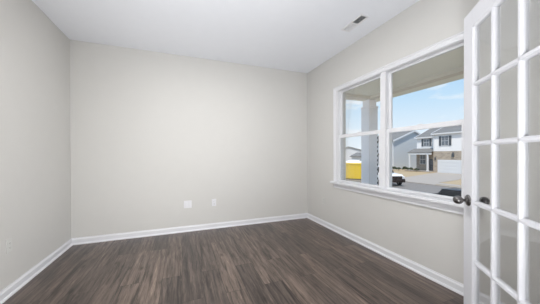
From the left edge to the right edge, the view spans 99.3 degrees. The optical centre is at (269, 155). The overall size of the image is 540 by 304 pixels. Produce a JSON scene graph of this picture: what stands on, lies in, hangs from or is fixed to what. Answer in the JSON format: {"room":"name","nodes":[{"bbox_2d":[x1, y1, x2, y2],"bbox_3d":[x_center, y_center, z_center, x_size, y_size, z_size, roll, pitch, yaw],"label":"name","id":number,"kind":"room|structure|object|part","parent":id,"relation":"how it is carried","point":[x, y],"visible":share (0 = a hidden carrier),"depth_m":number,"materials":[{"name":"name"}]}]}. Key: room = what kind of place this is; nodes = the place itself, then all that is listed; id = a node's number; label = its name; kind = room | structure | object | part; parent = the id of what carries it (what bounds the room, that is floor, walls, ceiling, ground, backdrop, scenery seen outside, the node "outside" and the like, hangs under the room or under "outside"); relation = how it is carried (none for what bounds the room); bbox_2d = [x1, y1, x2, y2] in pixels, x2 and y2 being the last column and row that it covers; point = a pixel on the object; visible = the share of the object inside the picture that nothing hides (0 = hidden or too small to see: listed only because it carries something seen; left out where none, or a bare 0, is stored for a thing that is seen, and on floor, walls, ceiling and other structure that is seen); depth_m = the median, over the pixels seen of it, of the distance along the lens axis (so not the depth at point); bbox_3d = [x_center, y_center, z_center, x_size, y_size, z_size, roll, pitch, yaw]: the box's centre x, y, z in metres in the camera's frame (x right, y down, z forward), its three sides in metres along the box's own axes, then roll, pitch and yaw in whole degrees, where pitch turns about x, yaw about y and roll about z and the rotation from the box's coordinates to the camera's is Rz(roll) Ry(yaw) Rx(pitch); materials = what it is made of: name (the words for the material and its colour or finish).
{"room":"empty home office","nodes":[
{"label":"empty home office","id":0,"kind":"room"},
{"bbox_2d":[0,0,70,291],"bbox_3d":[-1.480,-0.168,-0.241,0.170,2.740,7.016,0,0,-21],"label":"wall","id":1,"kind":"structure","parent":0,"point":[35,152],"depth_m":2.26,"materials":[{"name":"beige paint"}]},
{"bbox_2d":[6,238,11,253],"bbox_3d":[-2.230,0.766,1.964,0.009,0.115,0.070,0,0,-21],"label":"wall outlet","id":2,"kind":"object","parent":1,"relation":"attached to","point":[9,241],"visible":1,"depth_m":1.95,"materials":[{"name":"paint"}]},
{"bbox_2d":[0,238,72,303],"bbox_3d":[-2.014,1.151,1.434,0.026,0.088,3.516,0,0,-21],"label":"baseboard","id":3,"kind":"structure","parent":1,"relation":"attached to","point":[5,294],"depth_m":2.23,"materials":[{"name":"white paint"}]},
{"bbox_2d":[70,40,307,237],"bbox_3d":[-1.006,-0.191,3.792,3.956,2.740,0.170,0,0,-21],"label":"wall","id":4,"kind":"structure","parent":0,"point":[151,132],"depth_m":3.54,"materials":[{"name":"beige paint"}]},
{"bbox_2d":[184,200,191,207],"bbox_3d":[-1.288,0.757,3.592,0.116,0.115,0.008,0,0,-21],"label":"wall plate","id":5,"kind":"object","parent":4,"relation":"attached to","point":[187,204],"visible":1,"depth_m":3.59,"materials":[{"name":"white plastic"}]},
{"bbox_2d":[72,213,306,244],"bbox_3d":[-0.967,1.135,3.708,3.616,0.088,0.026,0,0,-21],"label":"baseboard","id":6,"kind":"structure","parent":4,"relation":"attached to","point":[136,234],"depth_m":3.54,"materials":[{"name":"white paint"}]},
{"bbox_2d":[32,0,418,72],"bbox_3d":[0.251,-1.607,0.511,3.956,0.120,7.186,0,0,-21],"label":"ceiling","id":7,"kind":"structure","parent":0,"point":[289,35],"depth_m":2.72,"materials":[{"name":"white paint"}]},
{"bbox_2d":[341,14,369,31],"bbox_3d":[0.994,-1.557,2.697,0.124,0.009,0.344,0,0,-21],"label":"ceiling vent","id":8,"kind":"object","parent":7,"relation":"in","point":[358,20],"visible":1,"depth_m":2.68,"materials":[{"name":"white metal"}]},
{"bbox_2d":[3,218,463,303],"bbox_3d":[0.261,1.253,0.527,3.956,0.120,7.186,0,0,-21],"label":"floor","id":9,"kind":"structure","parent":0,"point":[296,261],"depth_m":2.33,"materials":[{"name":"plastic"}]},
{"bbox_2d":[346,46,463,101],"bbox_3d":[2.713,-1.287,2.193,1.846,0.095,6.150,0,0,-21],"label":"ceiling","id":10,"kind":"structure","parent":0,"point":[454,59],"depth_m":3.51,"materials":[{"name":"plastic"}]},
{"bbox_2d":[346,66,463,99],"bbox_3d":[2.556,-1.208,1.978,1.396,0.060,5.860,0,0,-21],"label":"beam","id":11,"kind":"structure","parent":10,"relation":"attached to","point":[458,71],"depth_m":3.82,"materials":[{"name":"beige paint"}]},
{"bbox_2d":[307,0,539,303],"bbox_3d":[2.053,-0.187,1.121,0.170,2.740,7.016,0,0,-21],"label":"wall","id":12,"kind":"structure","parent":0,"point":[432,238],"depth_m":2.15,"materials":[{"name":"beige paint"}]},
{"bbox_2d":[337,72,382,188],"bbox_3d":[1.241,-0.307,3.156,0.110,1.396,0.863,0,0,-21],"label":"window","id":13,"kind":"structure","parent":12,"relation":"in","point":[340,135],"depth_m":3.19,"materials":[{"name":"white plastic"}]},
{"bbox_3d":[1.214,0.032,3.161,0.029,0.706,0.809,0,0,-21],"label":"sash","id":14,"kind":"part","parent":13,"relation":"part of","materials":[{"name":"white plastic"}]},
{"bbox_3d":[1.243,-0.636,3.170,0.024,0.713,0.809,0,0,-21],"label":"sash","id":15,"kind":"part","parent":13,"relation":"part of","materials":[{"name":"clear glass"}]},
{"bbox_2d":[333,31,463,200],"bbox_3d":[1.383,-0.330,2.748,0.138,1.446,1.838,0,0,-21],"label":"window","id":16,"kind":"structure","parent":12,"relation":"in","point":[388,129],"depth_m":2.64,"materials":[{"name":"white plastic"}]},
{"bbox_3d":[1.534,0.036,2.334,0.029,0.706,0.813,0,0,-21],"label":"sash","id":17,"kind":"part","parent":16,"relation":"part of","materials":[{"name":"white plastic"}]},
{"bbox_3d":[1.562,-0.633,2.342,0.024,0.713,0.813,0,0,-21],"label":"sash","id":18,"kind":"part","parent":16,"relation":"part of","materials":[{"name":"clear glass"}]},
{"bbox_2d":[334,184,463,214],"bbox_3d":[1.333,0.460,2.732,0.020,0.069,1.838,0,0,-21],"label":"apron","id":19,"kind":"object","parent":12,"relation":"attached to","point":[449,208],"visible":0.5,"depth_m":2.41,"materials":[{"name":"white paint"}]},
{"bbox_2d":[330,181,479,208],"bbox_3d":[1.324,0.409,2.727,0.096,0.032,1.912,0,0,-21],"label":"window sill","id":20,"kind":"structure","parent":12,"relation":"attached to","point":[414,196],"depth_m":2.39,"materials":[{"name":"white paint"}]},
{"bbox_2d":[307,213,504,303],"bbox_3d":[1.336,1.133,2.726,0.026,0.088,3.516,0,0,-21],"label":"baseboard","id":21,"kind":"structure","parent":12,"relation":"attached to","point":[447,282],"depth_m":2.44,"materials":[{"name":"white paint"}]},
{"bbox_3d":[0.311,-0.177,0.376,3.617,2.740,0.120,0,0,-21],"label":"wall","id":22,"kind":"structure","parent":0,"visible":0},
{"bbox_2d":[453,0,539,303],"bbox_3d":[1.102,0.161,1.068,0.173,2.028,0.783,0,0,18],"label":"door","id":23,"kind":"structure","parent":22,"relation":"in","point":[483,9],"depth_m":1.15,"materials":[{"name":"white paint"}]},
{"bbox_3d":[1.154,0.267,1.395,0.065,0.051,0.062,0,0,18],"label":"knob","id":24,"kind":"part","parent":23,"relation":"part of","materials":[{"name":"grey metal"}]},
{"bbox_3d":[1.262,0.267,1.359,0.054,0.051,0.062,0,0,18],"label":"knob","id":25,"kind":"part","parent":23,"relation":"part of","materials":[{"name":"grey metal"}]},
{"bbox_3d":[1.105,-0.797,1.063,0.035,0.112,0.562,0,0,18],"label":"rail","id":26,"kind":"part","parent":23,"relation":"part of","materials":[{"name":"white paint"}]},
{"label":"outside","id":27,"kind":"structure","parent":0,"visible":0},
{"bbox_2d":[404,172,460,183],"bbox_3d":[22.759,2.886,31.351,19.541,0.040,6.834,0,0,-34],"label":"driveway","id":28,"kind":"structure","parent":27,"point":[432,178],"depth_m":29.49,"materials":[{"name":"concrete"}]},
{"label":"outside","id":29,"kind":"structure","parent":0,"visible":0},
{"bbox_2d":[392,169,460,186],"bbox_3d":[60.392,2.680,76.892,152.000,0.300,220.000,0,0,-21],"label":"ground","id":30,"kind":"structure","parent":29,"point":[403,172],"depth_m":37.51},
{"bbox_2d":[346,147,360,160],"bbox_3d":[25.289,-0.077,72.005,8.600,5.440,12.600,0,0,24],"label":"house","id":31,"kind":"structure","parent":30,"relation":"on","point":[350,151],"depth_m":66.34,"materials":[{"name":"grey"}]},
{"bbox_2d":[350,152,378,164],"bbox_3d":[20.457,1.009,48.847,5.600,3.550,4.400,0,0,-41],"label":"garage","id":32,"kind":"structure","parent":30,"relation":"on","point":[357,156],"depth_m":48.18,"materials":[{"name":"grey"}]},
{"bbox_2d":[378,130,420,168],"bbox_3d":[29.753,-1.437,53.452,12.600,8.330,8.460,0,0,-21],"label":"house","id":33,"kind":"structure","parent":30,"relation":"on","point":[404,142],"depth_m":48.99,"materials":[{"name":"blue"}]},
{"bbox_2d":[405,181,460,187],"bbox_3d":[4.061,2.784,55.168,0.250,0.120,220.000,0,0,-21],"label":"curb","id":34,"kind":"object","parent":30,"relation":"on","point":[405,181],"depth_m":23.02,"materials":[{"name":"concrete"}]},
{"bbox_2d":[405,125,461,173],"bbox_3d":[32.834,-1.537,40.529,10.050,8.650,11.850,0,0,-21],"label":"house","id":35,"kind":"structure","parent":30,"relation":"on","point":[438,149],"depth_m":39.18,"materials":[{"name":"white"}]},
{"bbox_3d":[28.420,0.616,42.694,0.030,1.650,0.950,0,0,-21],"label":"pane","id":36,"kind":"part","parent":35,"relation":"part of","materials":[{"name":"grey glass"}]},
{"bbox_3d":[28.691,-2.482,42.116,0.030,1.250,0.900,0,0,-21],"label":"pane","id":37,"kind":"part","parent":35,"relation":"part of","materials":[{"name":"grey glass"}]},
{"bbox_3d":[29.050,1.597,41.172,0.100,2.100,0.950,0,0,-21],"label":"door","id":38,"kind":"part","parent":35,"relation":"part of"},
{"bbox_3d":[29.125,-2.537,38.210,0.030,1.500,1.000,0,0,-21],"label":"pane","id":39,"kind":"part","parent":35,"relation":"part of","materials":[{"name":"grey glass"}]},
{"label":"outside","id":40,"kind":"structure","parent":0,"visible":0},
{"bbox_3d":[2.591,1.396,2.131,1.546,0.160,6.100,0,0,-21],"label":"floor","id":41,"kind":"structure","parent":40,"visible":0},
{"bbox_2d":[361,99,377,184],"bbox_3d":[2.142,0.055,4.945,0.280,2.495,0.280,0,0,-21],"label":"porch column","id":42,"kind":"structure","parent":41,"relation":"on","point":[369,111],"depth_m":4.85,"materials":[{"name":"white paint"}]},
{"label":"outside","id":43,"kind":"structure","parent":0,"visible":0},
{"bbox_2d":[437,183,460,186],"bbox_3d":[5.857,2.815,55.861,1.300,0.040,220.000,0,0,-21],"label":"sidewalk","id":44,"kind":"structure","parent":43,"point":[437,183],"depth_m":23.57,"materials":[{"name":"concrete"}]},
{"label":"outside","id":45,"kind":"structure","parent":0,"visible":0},
{"bbox_2d":[346,179,449,192],"bbox_3d":[-1.653,2.865,52.964,12.000,0.040,220.000,0,0,-21],"label":"street","id":46,"kind":"structure","parent":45,"point":[405,185],"depth_m":21.63,"materials":[{"name":"grey asphalt"}]},
{"bbox_2d":[346,160,360,179],"bbox_3d":[10.796,1.708,29.569,3.130,2.426,2.660,0,0,27],"label":"skip","id":47,"kind":"object","parent":46,"relation":"on","point":[353,167],"visible":0.61,"depth_m":28.56,"materials":[{"name":"yellow metal"}]},
{"bbox_2d":[378,165,404,184],"bbox_3d":[12.241,2.013,24.521,1.900,1.860,4.610,0,0,-1],"label":"car","id":48,"kind":"object","parent":46,"relation":"on","point":[397,178],"visible":0.28,"depth_m":22.34,"materials":[{"name":"white paint"}]},
{"bbox_2d":[392,176,401,178],"bbox_3d":[12.282,2.135,22.382,1.240,0.320,0.110,0,0,-1],"label":"grille","id":49,"kind":"object","parent":48,"relation":"attached to","point":[393,177],"depth_m":22.33,"materials":[{"name":"black paint"}]},
{"bbox_2d":[432,187,460,196],"bbox_3d":[9.098,2.304,10.624,2.120,1.450,4.540,0,0,-21],"label":"car","id":50,"kind":"object","parent":46,"relation":"on","point":[456,191],"visible":0.08,"depth_m":10.78,"materials":[{"name":"black paint"}]}
]}

